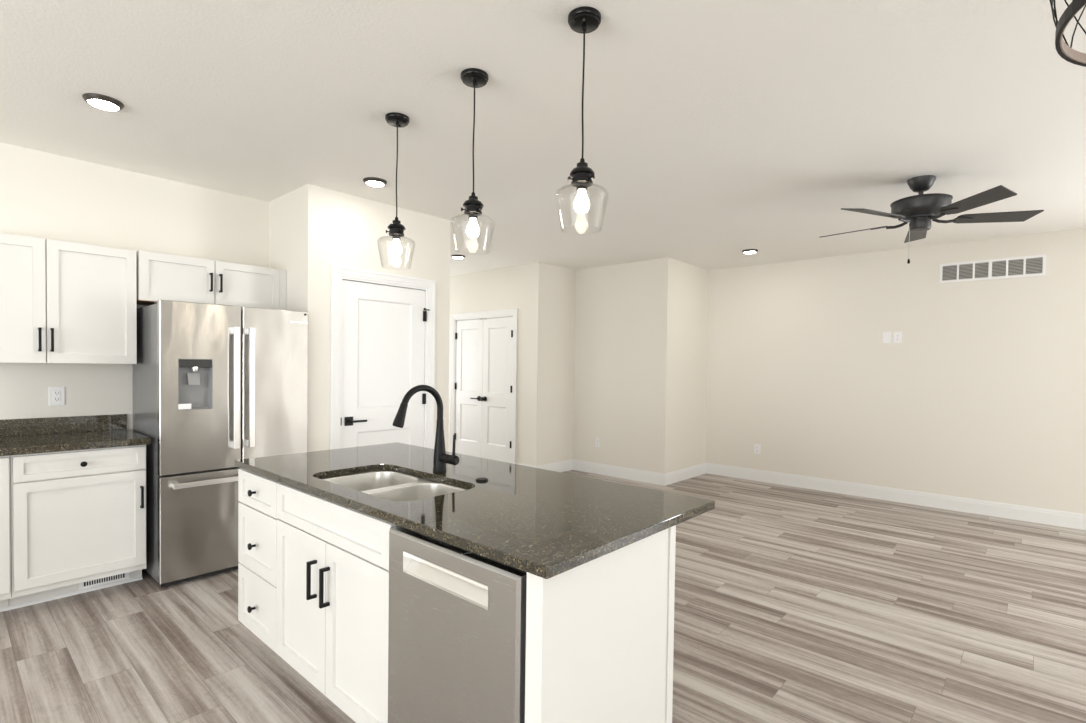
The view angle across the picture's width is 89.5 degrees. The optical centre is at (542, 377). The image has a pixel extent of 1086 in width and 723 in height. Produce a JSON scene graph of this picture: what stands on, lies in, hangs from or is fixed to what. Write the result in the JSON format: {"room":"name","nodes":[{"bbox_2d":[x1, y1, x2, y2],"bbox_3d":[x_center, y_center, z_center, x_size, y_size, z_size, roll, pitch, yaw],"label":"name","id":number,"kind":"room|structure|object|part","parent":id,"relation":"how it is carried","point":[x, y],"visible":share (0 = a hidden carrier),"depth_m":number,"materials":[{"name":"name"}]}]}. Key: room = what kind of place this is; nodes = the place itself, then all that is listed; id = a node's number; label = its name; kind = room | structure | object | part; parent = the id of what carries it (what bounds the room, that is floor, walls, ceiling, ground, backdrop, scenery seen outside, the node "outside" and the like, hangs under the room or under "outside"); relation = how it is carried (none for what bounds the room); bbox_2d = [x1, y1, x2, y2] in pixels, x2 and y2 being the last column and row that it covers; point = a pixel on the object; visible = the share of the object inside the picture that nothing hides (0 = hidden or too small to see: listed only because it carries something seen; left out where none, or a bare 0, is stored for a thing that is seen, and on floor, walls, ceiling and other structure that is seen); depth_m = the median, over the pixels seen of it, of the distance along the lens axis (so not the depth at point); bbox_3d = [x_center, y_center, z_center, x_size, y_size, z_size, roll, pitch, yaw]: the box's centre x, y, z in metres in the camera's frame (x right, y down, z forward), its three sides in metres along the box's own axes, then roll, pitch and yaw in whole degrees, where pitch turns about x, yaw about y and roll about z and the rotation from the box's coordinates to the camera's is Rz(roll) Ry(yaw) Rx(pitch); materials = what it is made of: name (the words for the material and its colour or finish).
{"room":"kitchen","nodes":[
{"label":"kitchen","id":0,"kind":"room"},
{"bbox_2d":[0,142,268,430],"bbox_3d":[-4.185,-0.057,2.288,0.100,2.660,5.790,2,2,42],"label":"wall","id":1,"kind":"structure","parent":0,"point":[44,195],"depth_m":3.60,"materials":[{"name":"white paint"}]},
{"bbox_2d":[49,387,64,405],"bbox_3d":[-3.066,0.116,3.453,0.008,0.118,0.076,2,2,42],"label":"wall outlet","id":2,"kind":"object","parent":1,"relation":"attached to","point":[56,394],"visible":1,"depth_m":3.45,"materials":[{"name":"white plastic"}]},
{"bbox_2d":[53,397,60,401],"bbox_3d":[-3.064,0.135,3.452,0.003,0.029,0.034,2,2,42],"label":"receptacle","id":3,"kind":"object","parent":2,"relation":"attached to","point":[55,399],"depth_m":3.45,"materials":[{"name":"grey plastic"}]},
{"bbox_2d":[0,414,126,436],"bbox_3d":[-3.249,0.300,3.247,0.021,0.102,1.262,2,2,42],"label":"backsplash","id":4,"kind":"structure","parent":1,"relation":"attached to","point":[48,425],"depth_m":3.46,"materials":[{"name":"stone"}]},
{"bbox_2d":[0,233,136,363],"bbox_3d":[-2.980,-0.446,3.253,0.374,0.715,0.870,2,2,42],"label":"upper cabinet","id":5,"kind":"object","parent":1,"relation":"attached to","point":[61,301],"visible":1,"depth_m":3.23,"materials":[{"name":"white paint"}]},
{"bbox_3d":[-3.018,-0.441,2.999,0.019,0.715,0.437,2,2,42],"label":"door","id":6,"kind":"part","parent":5,"relation":"part of","materials":[{"name":"white paint"}]},
{"bbox_3d":[-2.873,-0.219,3.127,0.036,0.136,0.012,2,2,42],"label":"handle","id":7,"kind":"part","parent":5,"relation":"part of","materials":[{"name":"black metal"}]},
{"bbox_3d":[-2.838,-0.219,3.166,0.036,0.136,0.012,2,2,42],"label":"handle","id":8,"kind":"part","parent":5,"relation":"part of","materials":[{"name":"black metal"}]},
{"bbox_3d":[-2.727,-0.444,3.322,0.019,0.715,0.424,2,2,42],"label":"door","id":9,"kind":"part","parent":5,"relation":"part of","materials":[{"name":"white paint"}]},
{"bbox_2d":[136,250,285,309],"bbox_3d":[-2.370,-0.658,3.921,0.374,0.318,0.922,2,2,42],"label":"upper cabinet","id":10,"kind":"object","parent":1,"relation":"attached to","point":[160,276],"visible":0.97,"depth_m":3.76,"materials":[{"name":"white paint"}]},
{"bbox_3d":[-2.389,-0.502,3.927,0.329,0.004,0.900,2,2,42],"label":"panel","id":11,"kind":"part","parent":10,"relation":"part of","materials":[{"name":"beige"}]},
{"bbox_3d":[-2.428,-0.654,3.645,0.019,0.315,0.430,2,2,42],"label":"door","id":12,"kind":"part","parent":10,"relation":"part of","materials":[{"name":"white paint"}]},
{"bbox_3d":[-2.282,-0.658,3.766,0.036,0.126,0.012,2,2,42],"label":"handle","id":13,"kind":"part","parent":10,"relation":"part of","materials":[{"name":"black metal"}]},
{"bbox_3d":[-2.242,-0.658,3.811,0.036,0.126,0.012,2,2,42],"label":"handle","id":14,"kind":"part","parent":10,"relation":"part of","materials":[{"name":"black metal"}]},
{"bbox_3d":[-2.136,-0.657,3.969,0.019,0.315,0.434,2,2,42],"label":"door","id":15,"kind":"part","parent":10,"relation":"part of","materials":[{"name":"white paint"}]},
{"bbox_2d":[269,187,301,310],"bbox_3d":[-1.993,-0.070,4.277,0.690,2.660,0.100,2,2,42],"label":"wall","id":16,"kind":"structure","parent":0,"point":[285,211],"depth_m":4.13,"materials":[{"name":"white paint"}]},
{"bbox_2d":[301,184,450,451],"bbox_3d":[-1.304,-0.064,4.450,0.100,2.660,1.280,2,2,42],"label":"wall","id":17,"kind":"structure","parent":0,"point":[339,228],"depth_m":4.18,"materials":[{"name":"white paint"}]},
{"bbox_2d":[330,265,435,449],"bbox_3d":[-1.300,0.214,4.451,0.119,2.105,0.938,2,2,42],"label":"trim","id":18,"kind":"structure","parent":17,"relation":"attached to","point":[338,273],"depth_m":4.25,"materials":[{"name":"white paint"}]},
{"bbox_2d":[341,280,429,447],"bbox_3d":[-1.258,0.257,4.421,0.106,1.998,0.789,2,2,42],"label":"door","id":19,"kind":"structure","parent":17,"relation":"in","point":[383,326],"depth_m":4.40,"materials":[{"name":"white paint"}]},
{"bbox_3d":[-1.486,0.333,4.191,0.010,0.068,0.068,2,2,42],"label":"rose plate","id":20,"kind":"part","parent":19,"relation":"part of","materials":[{"name":"black metal"}]},
{"bbox_3d":[-1.426,0.333,4.212,0.057,0.019,0.132,2,2,42],"label":"lever handle","id":21,"kind":"part","parent":19,"relation":"part of","materials":[{"name":"black metal"}]},
{"bbox_2d":[448,262,543,465],"bbox_3d":[-1.377,-0.142,8.014,3.615,2.660,0.100,2,2,42],"label":"wall","id":22,"kind":"structure","parent":0,"point":[520,287],"depth_m":6.93,"materials":[{"name":"white paint"}]},
{"bbox_2d":[454,319,482,457],"bbox_3d":[-1.052,0.190,7.645,0.582,1.998,0.099,2,2,42],"label":"door","id":23,"kind":"structure","parent":22,"relation":"in","point":[469,333],"depth_m":7.66,"materials":[{"name":"white paint"}]},
{"bbox_2d":[450,309,517,463],"bbox_3d":[-0.801,0.155,7.484,1.331,2.105,0.119,2,2,42],"label":"trim","id":24,"kind":"structure","parent":22,"relation":"attached to","point":[513,313],"depth_m":7.29,"materials":[{"name":"white paint"}]},
{"bbox_2d":[480,317,512,462],"bbox_3d":[-0.619,0.204,7.249,0.582,1.998,0.106,2,2,42],"label":"door","id":25,"kind":"structure","parent":22,"relation":"in","point":[496,400],"depth_m":7.27,"materials":[{"name":"white paint"}]},
{"bbox_2d":[516,463,534,467],"bbox_3d":[-0.222,1.160,6.906,0.352,0.137,0.015,2,2,42],"label":"baseboard","id":26,"kind":"structure","parent":22,"relation":"attached to","point":[516,463],"depth_m":6.90,"materials":[{"name":"white paint"}]},
{"bbox_2d":[0,0,1085,275],"bbox_3d":[-0.238,-1.378,2.075,13.400,0.100,10.980,2,2,42],"label":"ceiling","id":27,"kind":"structure","parent":0,"point":[715,130],"depth_m":2.73,"materials":[{"name":"white paint"}]},
{"bbox_2d":[82,93,123,111],"bbox_3d":[-2.173,-1.354,2.707,0.162,0.028,0.162,2,2,42],"label":"recessed light","id":28,"kind":"object","parent":27,"relation":"in","point":[103,102],"visible":1,"depth_m":2.68,"materials":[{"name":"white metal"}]},
{"bbox_2d":[363,177,386,186],"bbox_3d":[-1.177,-1.365,3.837,0.162,0.028,0.162,2,2,42],"label":"recessed light","id":29,"kind":"object","parent":27,"relation":"in","point":[370,181],"visible":1,"depth_m":3.80,"materials":[{"name":"white"}]},
{"bbox_2d":[377,112,414,268],"bbox_3d":[-0.762,-0.964,2.853,0.194,0.776,0.194,2,2,42],"label":"pendant lamp","id":30,"kind":"object","parent":27,"relation":"hanging from","point":[399,120],"visible":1,"depth_m":2.83,"materials":[{"name":"black"}]},
{"bbox_3d":[-0.766,-0.662,2.860,0.194,0.172,0.194,2,2,42],"label":"lamp shade","id":31,"kind":"part","parent":30,"relation":"part of","materials":[{"name":"clear glass"}]},
{"bbox_3d":[-0.766,-0.680,2.859,0.058,0.086,0.058,2,2,42],"label":"bulb","id":32,"kind":"part","parent":30,"relation":"part of","materials":[{"name":"white glass"}]},
{"bbox_3d":[-0.761,-1.066,2.851,0.009,0.492,0.012,1,1,19],"label":"cord","id":33,"kind":"part","parent":30,"relation":"part of","materials":[{"name":"black metal"}]},
{"bbox_2d":[451,255,464,258],"bbox_3d":[-1.000,-1.419,6.441,0.162,0.028,0.162,2,2,42],"label":"recessed light","id":34,"kind":"object","parent":27,"relation":"in","point":[452,256],"visible":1,"depth_m":6.40,"materials":[{"name":"white"}]},
{"bbox_2d":[451,68,494,252],"bbox_3d":[-0.308,-0.949,2.428,0.194,0.776,0.194,2,2,42],"label":"pendant lamp","id":35,"kind":"object","parent":27,"relation":"hanging from","point":[474,78],"visible":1,"depth_m":2.41,"materials":[{"name":"black"}]},
{"bbox_3d":[-0.311,-0.664,2.435,0.058,0.086,0.058,2,2,42],"label":"bulb","id":36,"kind":"part","parent":35,"relation":"part of","materials":[{"name":"white glass"}]},
{"bbox_3d":[-0.312,-0.647,2.435,0.194,0.172,0.194,2,2,42],"label":"lamp shade","id":37,"kind":"part","parent":35,"relation":"part of","materials":[{"name":"clear glass"}]},
{"bbox_3d":[-0.307,-1.051,2.426,0.009,0.492,0.012,1,1,19],"label":"cord","id":38,"kind":"part","parent":35,"relation":"part of","materials":[{"name":"black metal"}]},
{"bbox_2d":[556,6,607,229],"bbox_3d":[0.147,-0.933,2.014,0.194,0.776,0.194,2,2,42],"label":"pendant lamp","id":39,"kind":"object","parent":27,"relation":"hanging from","point":[583,20],"visible":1,"depth_m":2.00,"materials":[{"name":"black metal"}]},
{"bbox_3d":[0.143,-0.632,2.021,0.194,0.172,0.194,2,2,42],"label":"lamp shade","id":40,"kind":"part","parent":39,"relation":"part of","materials":[{"name":"clear glass"}]},
{"bbox_3d":[0.143,-0.649,2.021,0.058,0.086,0.058,2,2,42],"label":"bulb","id":41,"kind":"part","parent":39,"relation":"part of","materials":[{"name":"white glass"}]},
{"bbox_3d":[0.148,-1.036,2.012,0.009,0.492,0.012,1,1,19],"label":"cord","id":42,"kind":"part","parent":39,"relation":"part of","materials":[{"name":"black metal"}]},
{"bbox_2d":[742,249,757,253],"bbox_3d":[2.240,-1.363,5.925,0.162,0.028,0.162,2,2,42],"label":"recessed light","id":43,"kind":"object","parent":27,"relation":"in","point":[747,251],"visible":1,"depth_m":5.88,"materials":[{"name":"white plastic"}]},
{"bbox_2d":[819,175,1043,263],"bbox_3d":[2.530,-1.044,3.695,1.259,0.562,1.254,2,2,42],"label":"ceiling fan","id":44,"kind":"object","parent":27,"relation":"hanging from","point":[919,210],"visible":1,"depth_m":3.55,"materials":[{"name":"grey metal"}]},
{"bbox_3d":[2.234,-1.060,3.983,0.138,0.038,0.459,0,2,-39],"label":"blade","id":45,"kind":"part","parent":44,"relation":"part of","materials":[{"name":"black wood"}]},
{"bbox_3d":[2.121,-1.051,3.486,0.459,0.038,0.138,0,1,-21],"label":"blade","id":46,"kind":"part","parent":44,"relation":"part of","materials":[{"name":"black wood"}]},
{"bbox_3d":[2.741,-1.055,4.030,0.138,0.038,0.459,2,1,33],"label":"blade","id":47,"kind":"part","parent":44,"relation":"part of","materials":[{"name":"black wood"}]},
{"bbox_3d":[2.559,-1.040,3.225,0.138,0.038,0.459,1,1,-3],"label":"blade","id":48,"kind":"part","parent":44,"relation":"part of","materials":[{"name":"black wood"}]},
{"bbox_3d":[2.942,-1.042,3.562,0.459,0.038,0.138,1,1,15],"label":"blade","id":49,"kind":"part","parent":44,"relation":"part of","materials":[{"name":"black wood"}]},
{"bbox_2d":[1049,0,1085,66],"bbox_3d":[1.129,-0.945,0.830,0.556,0.674,0.556,2,2,42],"label":"cage chandelier","id":50,"kind":"object","parent":27,"relation":"hanging from","point":[1067,53],"visible":1,"depth_m":1.02,"materials":[{"name":"black metal"}]},
{"bbox_2d":[0,470,1085,722],"bbox_3d":[-0.275,1.356,2.134,13.400,0.050,10.980,2,2,42],"label":"floor","id":51,"kind":"structure","parent":0,"point":[792,604],"depth_m":2.83,"materials":[{"name":"grey wood"}]},
{"bbox_2d":[0,456,10,607],"bbox_3d":[-3.227,0.839,2.858,0.597,0.872,0.608,2,2,42],"label":"base cabinet","id":52,"kind":"object","parent":51,"relation":"on","point":[5,495],"visible":0.9,"depth_m":2.87,"materials":[{"name":"white paint"}]},
{"bbox_2d":[0,429,150,455],"bbox_3d":[-3.023,0.379,3.046,0.626,0.039,1.266,2,2,42],"label":"countertop","id":53,"kind":"structure","parent":52,"relation":"on","point":[56,442],"depth_m":3.16,"materials":[{"name":"stone"}]},
{"bbox_2d":[0,576,142,611],"bbox_3d":[-2.942,1.267,3.012,0.027,0.016,1.212,2,2,42],"label":"trim","id":54,"kind":"structure","parent":51,"relation":"on","point":[136,578],"depth_m":3.19,"materials":[{"name":"white paint"}]},
{"bbox_2d":[9,445,145,605],"bbox_3d":[-2.807,0.835,3.297,0.633,0.872,0.602,2,2,42],"label":"base cabinet","id":55,"kind":"object","parent":51,"relation":"on","point":[78,516],"visible":0.98,"depth_m":3.09,"materials":[{"name":"white paint"}]},
{"bbox_3d":[-2.603,0.484,3.105,0.019,0.136,0.578,2,2,42],"label":"drawer","id":56,"kind":"part","parent":55,"relation":"part of","materials":[{"name":"white paint"}]},
{"bbox_2d":[79,572,128,589],"bbox_3d":[-2.659,1.214,3.320,0.006,0.073,0.240,2,2,42],"label":"vent register","id":57,"kind":"object","parent":55,"relation":"attached to","point":[88,584],"visible":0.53,"depth_m":3.31,"materials":[{"name":"white plastic"}]},
{"bbox_3d":[-2.409,0.716,3.288,0.036,0.130,0.012,2,2,42],"label":"handle","id":58,"kind":"part","parent":55,"relation":"part of","materials":[{"name":"black metal"}]},
{"bbox_2d":[133,300,307,586],"bbox_3d":[-2.217,0.397,3.801,0.757,1.742,0.891,2,2,42],"label":"refrigerator","id":59,"kind":"object","parent":51,"relation":"on","point":[215,386],"visible":0.73,"depth_m":3.47,"materials":[{"name":"grey metal"}]},
{"bbox_3d":[-2.158,-0.055,3.396,0.038,0.030,0.038,2,2,42],"label":"spout","id":60,"kind":"part","parent":59,"relation":"part of","materials":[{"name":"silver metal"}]},
{"bbox_3d":[-2.158,-0.089,3.396,0.034,0.050,0.180,2,2,42],"label":"control panel","id":61,"kind":"part","parent":59,"relation":"part of","materials":[{"name":"grey plastic"}]},
{"bbox_3d":[-2.143,0.060,3.435,0.049,1.050,0.450,2,2,42],"label":"door","id":62,"kind":"part","parent":59,"relation":"part of","materials":[{"name":"silver metal"}]},
{"bbox_3d":[-2.007,0.915,3.617,0.049,0.640,0.891,2,2,42],"label":"freezer drawer","id":63,"kind":"part","parent":59,"relation":"part of","materials":[{"name":"silver metal"}]},
{"bbox_3d":[-1.962,0.649,3.574,0.062,0.030,0.777,2,2,42],"label":"handle","id":64,"kind":"part","parent":59,"relation":"part of","materials":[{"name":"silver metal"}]},
{"bbox_3d":[-1.982,0.064,3.530,0.062,0.782,0.032,2,2,42],"label":"handle","id":65,"kind":"part","parent":59,"relation":"part of","materials":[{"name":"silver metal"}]},
{"bbox_3d":[-1.921,0.063,3.599,0.062,0.782,0.032,2,2,42],"label":"handle","id":66,"kind":"part","parent":59,"relation":"part of","materials":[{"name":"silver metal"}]},
{"bbox_3d":[-1.842,0.057,3.769,0.049,1.050,0.432,2,2,42],"label":"door","id":67,"kind":"part","parent":59,"relation":"part of","materials":[{"name":"silver metal"}]},
{"bbox_2d":[238,469,279,652],"bbox_3d":[-1.105,0.865,2.701,0.436,0.883,0.650,2,2,42],"label":"base cabinet","id":68,"kind":"object","parent":51,"relation":"on","point":[257,494],"visible":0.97,"depth_m":2.48,"materials":[{"name":"white paint"}]},
{"bbox_3d":[-1.316,0.761,2.474,0.031,0.031,0.031,2,2,42],"label":"knob","id":69,"kind":"part","parent":68,"relation":"part of","materials":[{"name":"black metal"}]},
{"bbox_3d":[-1.320,1.047,2.480,0.031,0.031,0.031,2,2,42],"label":"knob","id":70,"kind":"part","parent":68,"relation":"part of","materials":[{"name":"black metal"}]},
{"bbox_3d":[-1.313,0.519,2.469,0.031,0.031,0.031,2,2,42],"label":"knob","id":71,"kind":"part","parent":68,"relation":"part of","materials":[{"name":"black metal"}]},
{"bbox_3d":[-1.298,1.033,2.494,0.436,0.277,0.019,2,2,42],"label":"drawer","id":72,"kind":"part","parent":68,"relation":"part of","materials":[{"name":"white paint"}]},
{"bbox_3d":[-1.294,0.746,2.488,0.436,0.288,0.019,2,2,42],"label":"drawer","id":73,"kind":"part","parent":68,"relation":"part of","materials":[{"name":"white paint"}]},
{"bbox_3d":[-1.291,0.518,2.483,0.436,0.155,0.019,2,2,42],"label":"drawer","id":74,"kind":"part","parent":68,"relation":"part of","materials":[{"name":"white paint"}]},
{"bbox_2d":[276,483,397,722],"bbox_3d":[-0.619,0.882,2.260,0.874,0.883,0.655,2,2,42],"label":"base cabinet","id":75,"kind":"object","parent":51,"relation":"on","point":[332,571],"visible":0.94,"depth_m":2.00,"materials":[{"name":"white paint"}]},
{"bbox_3d":[-0.969,0.895,2.196,0.436,0.575,0.019,2,2,42],"label":"door","id":76,"kind":"part","parent":75,"relation":"part of","materials":[{"name":"white paint"}]},
{"bbox_3d":[-0.876,0.765,2.074,0.013,0.143,0.036,2,2,42],"label":"handle","id":77,"kind":"part","parent":75,"relation":"part of","materials":[{"name":"black metal"}]},
{"bbox_3d":[-0.800,0.768,2.005,0.013,0.143,0.036,2,2,42],"label":"handle","id":78,"kind":"part","parent":75,"relation":"part of","materials":[{"name":"black metal"}]},
{"bbox_3d":[-0.644,0.906,1.902,0.431,0.575,0.019,2,2,42],"label":"door","id":79,"kind":"part","parent":75,"relation":"part of","materials":[{"name":"white paint"}]},
{"bbox_2d":[388,526,526,722],"bbox_3d":[-0.076,0.906,1.767,0.580,0.866,0.611,2,2,42],"label":"dishwasher","id":80,"kind":"object","parent":51,"relation":"on","point":[457,625],"visible":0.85,"depth_m":1.52,"materials":[{"name":"silver metal"}]},
{"bbox_3d":[-0.271,0.565,1.554,0.384,0.062,0.037,2,2,42],"label":"pocket handle","id":81,"kind":"part","parent":80,"relation":"part of","materials":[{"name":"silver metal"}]},
{"bbox_2d":[235,442,714,578],"bbox_3d":[-0.429,0.426,2.265,1.986,0.030,0.892,2,2,42],"label":"countertop","id":82,"kind":"structure","parent":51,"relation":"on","point":[546,524],"depth_m":1.84,"materials":[{"name":"stone"}]},
{"bbox_2d":[322,471,467,500],"bbox_3d":[-0.612,0.540,2.204,0.724,0.198,0.415,2,2,42],"label":"sink","id":83,"kind":"object","parent":82,"relation":"in","point":[388,485],"visible":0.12,"depth_m":2.32,"materials":[{"name":"silver metal"}]},
{"bbox_3d":[-0.745,0.536,2.324,0.322,0.198,0.375,2,2,42],"label":"bowl","id":84,"kind":"part","parent":83,"relation":"part of","materials":[{"name":"silver metal"}]},
{"bbox_3d":[-0.482,0.544,2.086,0.330,0.198,0.375,2,2,42],"label":"bowl","id":85,"kind":"part","parent":83,"relation":"part of","materials":[{"name":"silver metal"}]},
{"bbox_2d":[392,385,459,471],"bbox_3d":[-0.488,0.220,2.300,0.149,0.379,0.264,2,2,42],"label":"faucet","id":86,"kind":"object","parent":82,"relation":"on","point":[441,458],"visible":1,"depth_m":2.37,"materials":[{"name":"black metal"}]},
{"bbox_3d":[-0.512,0.116,2.338,0.027,0.173,0.209,2,2,42],"label":"spout","id":87,"kind":"part","parent":86,"relation":"part of","materials":[{"name":"black metal"}]},
{"bbox_3d":[-0.382,0.293,2.345,0.013,0.098,0.013,2,2,42],"label":"lever","id":88,"kind":"part","parent":86,"relation":"part of","materials":[{"name":"black metal"}]},
{"bbox_2d":[476,478,487,481],"bbox_3d":[-0.247,0.410,2.212,0.050,0.009,0.050,2,2,42],"label":"cover","id":89,"kind":"object","parent":82,"relation":"on","point":[477,479],"visible":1,"depth_m":2.19,"materials":[{"name":"black metal"}]},
{"bbox_2d":[525,525,675,722],"bbox_3d":[-0.512,0.884,2.199,1.950,0.883,0.637,2,2,42],"label":"panel","id":90,"kind":"object","parent":51,"relation":"on","point":[600,631],"visible":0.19,"depth_m":1.51,"materials":[{"name":"white paint"}]},
{"bbox_3d":[-0.024,0.909,1.350,0.034,0.883,0.030,2,2,42],"label":"filler post","id":91,"kind":"part","parent":90,"relation":"part of","materials":[{"name":"white paint"}]},
{"bbox_3d":[0.412,0.906,1.772,0.005,0.883,0.034,2,2,42],"label":"corner trim","id":92,"kind":"part","parent":90,"relation":"part of","materials":[{"name":"white paint"}]},
{"bbox_2d":[542,263,575,464],"bbox_3d":[0.203,-0.101,7.142,0.100,2.660,0.723,2,2,42],"label":"wall","id":93,"kind":"structure","parent":0,"point":[559,282],"depth_m":7.06,"materials":[{"name":"white paint"}]},
{"bbox_2d":[535,459,572,471],"bbox_3d":[0.151,1.162,7.045,0.015,0.137,0.723,2,2,42],"label":"baseboard","id":94,"kind":"structure","parent":93,"relation":"attached to","point":[567,465],"depth_m":7.10,"materials":[{"name":"white paint"}]},
{"bbox_2d":[573,257,672,473],"bbox_3d":[0.959,-0.085,6.880,1.375,2.660,0.100,2,2,42],"label":"wall","id":95,"kind":"structure","parent":0,"point":[623,312],"depth_m":6.77,"materials":[{"name":"white paint"}]},
{"bbox_2d":[595,438,599,446],"bbox_3d":[0.705,0.833,7.044,0.076,0.118,0.008,2,2,42],"label":"wall outlet","id":96,"kind":"object","parent":95,"relation":"attached to","point":[597,440],"visible":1,"depth_m":7.04,"materials":[{"name":"white plastic"}]},
{"bbox_2d":[573,459,663,485],"bbox_3d":[0.903,1.176,6.864,1.375,0.137,0.015,2,2,42],"label":"baseboard","id":97,"kind":"structure","parent":95,"relation":"attached to","point":[590,467],"depth_m":6.81,"materials":[{"name":"white paint"}]},
{"bbox_2d":[669,259,709,471],"bbox_3d":[1.828,-0.073,6.891,0.100,2.660,1.080,2,2,42],"label":"wall","id":98,"kind":"structure","parent":0,"point":[690,283],"depth_m":6.79,"materials":[{"name":"white paint"}]},
{"bbox_2d":[663,463,705,485],"bbox_3d":[1.776,1.190,6.794,0.015,0.137,1.080,2,2,42],"label":"baseboard","id":99,"kind":"structure","parent":98,"relation":"attached to","point":[686,473],"depth_m":6.75,"materials":[{"name":"white paint"}]},
{"bbox_2d":[706,228,1085,513],"bbox_3d":[5.240,0.025,4.472,8.210,2.660,0.100,2,2,42],"label":"wall","id":100,"kind":"structure","parent":0,"point":[982,396],"depth_m":5.68,"materials":[{"name":"white paint"}]},
{"bbox_2d":[754,444,760,453],"bbox_3d":[2.642,0.878,6.750,0.076,0.118,0.008,2,2,42],"label":"wall outlet","id":101,"kind":"object","parent":100,"relation":"attached to","point":[757,447],"visible":1,"depth_m":6.75,"materials":[{"name":"white plastic"}]},
{"bbox_2d":[883,332,890,342],"bbox_3d":[3.657,-0.429,5.823,0.074,0.118,0.008,2,2,42],"label":"wall plate","id":102,"kind":"object","parent":100,"relation":"attached to","point":[886,335],"visible":1,"depth_m":5.82,"materials":[{"name":"white plastic"}]},
{"bbox_2d":[706,463,1085,529],"bbox_3d":[4.097,1.251,5.437,5.280,0.137,0.015,2,2,42],"label":"baseboard","id":103,"kind":"structure","parent":100,"relation":"attached to","point":[1002,510],"depth_m":5.66,"materials":[{"name":"white paint"}]},
{"bbox_2d":[894,332,901,342],"bbox_3d":[3.728,-0.424,5.753,0.074,0.118,0.016,2,2,42],"label":"wall plate","id":104,"kind":"object","parent":100,"relation":"attached to","point":[897,335],"visible":1,"depth_m":5.75,"materials":[{"name":"white plastic"}]},
{"bbox_2d":[939,254,1045,282],"bbox_3d":[4.287,-1.038,5.248,0.787,0.190,0.010,2,2,42],"label":"air vent","id":105,"kind":"object","parent":100,"relation":"in","point":[1035,265],"visible":1,"depth_m":5.23,"materials":[{"name":"white plastic"}]}
]}

